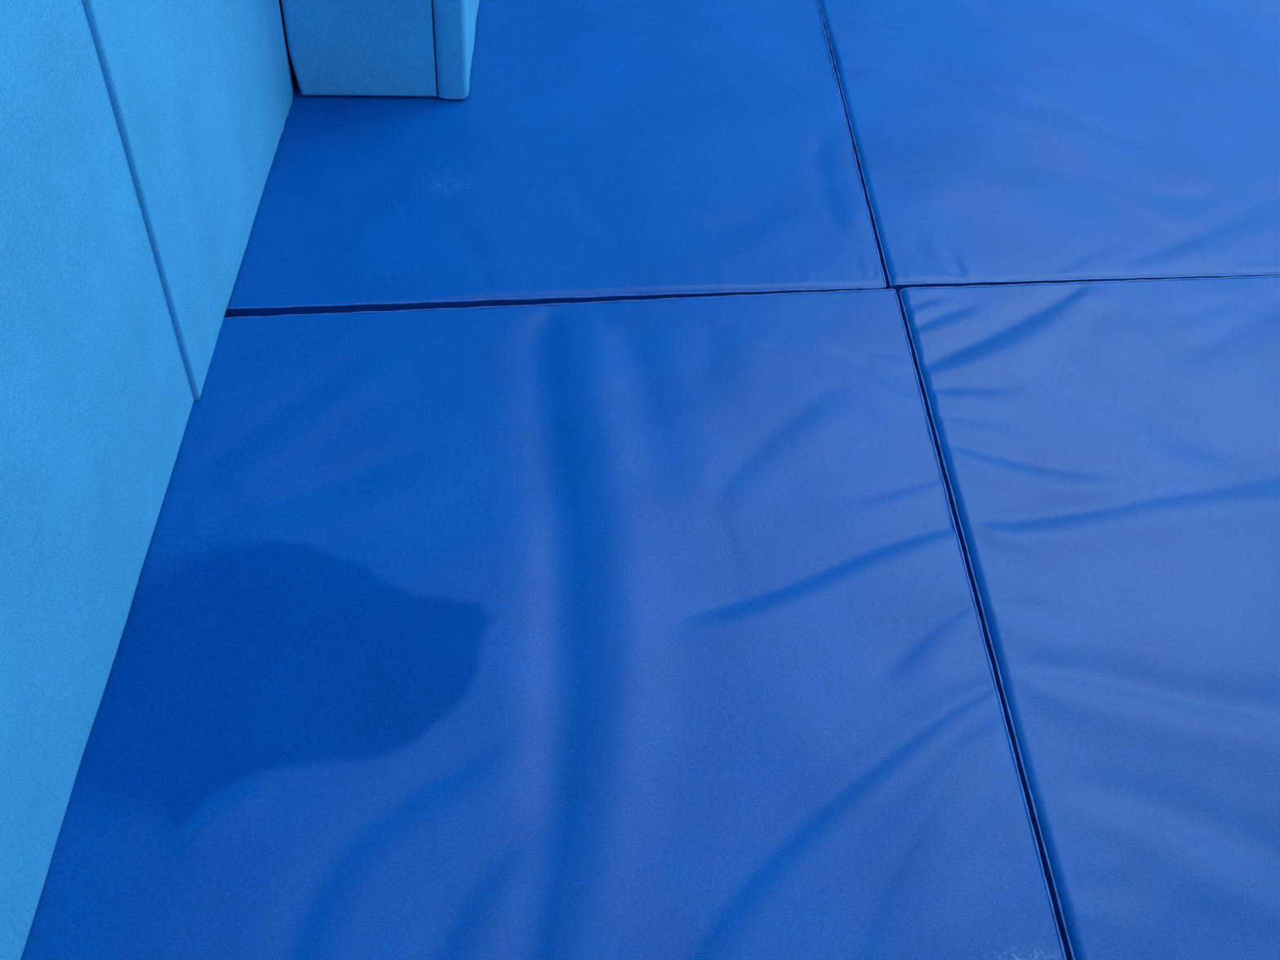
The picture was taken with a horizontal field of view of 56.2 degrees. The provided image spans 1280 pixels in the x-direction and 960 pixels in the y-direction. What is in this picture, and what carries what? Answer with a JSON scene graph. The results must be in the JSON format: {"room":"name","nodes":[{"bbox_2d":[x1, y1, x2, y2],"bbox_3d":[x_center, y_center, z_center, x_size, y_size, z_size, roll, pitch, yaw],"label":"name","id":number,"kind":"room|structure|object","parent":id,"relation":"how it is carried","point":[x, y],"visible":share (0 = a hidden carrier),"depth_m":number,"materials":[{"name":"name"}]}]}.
{"room":"padded gym room","nodes":[
{"label":"padded gym room","id":0,"kind":"room"},
{"bbox_2d":[279,0,293,71],"bbox_3d":[-0.633,-2.256,2.838,0.392,1.678,2.020,2,48,-4],"label":"wall","id":1,"kind":"structure","parent":0,"point":[291,68],"depth_m":2.72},
{"bbox_2d":[280,0,436,96],"bbox_3d":[-0.570,-1.415,2.179,0.320,1.553,0.067,-2,48,-7],"label":"pad","id":2,"kind":"object","parent":1,"relation":"attached to","point":[336,47],"visible":0.99,"depth_m":2.64,"materials":[{"name":"blue leather"}]},
{"bbox_2d":[431,0,479,99],"bbox_3d":[-0.405,-2.138,2.846,0.077,1.553,2.001,2,48,-4],"label":"pad","id":3,"kind":"object","parent":1,"relation":"attached to","point":[454,21],"visible":1,"depth_m":2.68,"materials":[{"name":"blue leather"}]},
{"bbox_3d":[1.071,-0.398,2.602,4.300,0.050,7.200,2,48,-4],"label":"floor","id":4,"kind":"structure","parent":0,"visible":0},
{"bbox_2d":[20,288,1066,959],"bbox_3d":[-0.129,0.445,1.642,1.356,0.070,2.241,2,48,-4],"label":"floor mat","id":5,"kind":"object","parent":4,"relation":"on","point":[633,629],"visible":0.88,"depth_m":1.76,"materials":[{"name":"blue plastic"}]},
{"bbox_2d":[223,0,886,317],"bbox_3d":[-0.186,-1.160,3.082,1.367,0.064,2.361,2,48,-4],"label":"floor mat","id":6,"kind":"object","parent":4,"relation":"on","point":[595,150],"visible":0.84,"depth_m":2.60,"materials":[{"name":"blue plastic"}]},
{"bbox_2d":[817,0,1279,297],"bbox_3d":[1.586,-1.169,3.267,2.226,0.064,2.202,2,48,-4],"label":"floor mat","id":7,"kind":"object","parent":4,"relation":"on","point":[995,142],"visible":0.98,"depth_m":2.87,"materials":[{"name":"blue plastic"}]},
{"bbox_2d":[897,275,1279,959],"bbox_3d":[1.647,0.401,1.860,2.224,0.069,2.495,2,48,-4],"label":"floor mat","id":8,"kind":"object","parent":4,"relation":"on","point":[1108,451],"visible":0.96,"depth_m":1.96,"materials":[{"name":"blue plastic"}]},
{"bbox_3d":[-0.847,-1.054,1.786,0.118,1.750,7.200,2,48,-4],"label":"wall","id":9,"kind":"structure","parent":0,"visible":0},
{"bbox_2d":[0,0,194,959],"bbox_3d":[-0.702,0.352,0.588,0.071,1.553,2.702,2,48,-4],"label":"pad","id":10,"kind":"object","parent":9,"relation":"attached to","point":[96,397],"visible":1,"depth_m":1.50,"materials":[{"name":"blue leather"}]},
{"bbox_2d":[81,0,293,400],"bbox_3d":[-0.748,-1.035,1.830,0.073,1.553,1.024,2,48,-4],"label":"pad","id":11,"kind":"object","parent":9,"relation":"attached to","point":[200,92],"visible":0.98,"depth_m":2.02,"materials":[{"name":"blue leather"}]}
]}

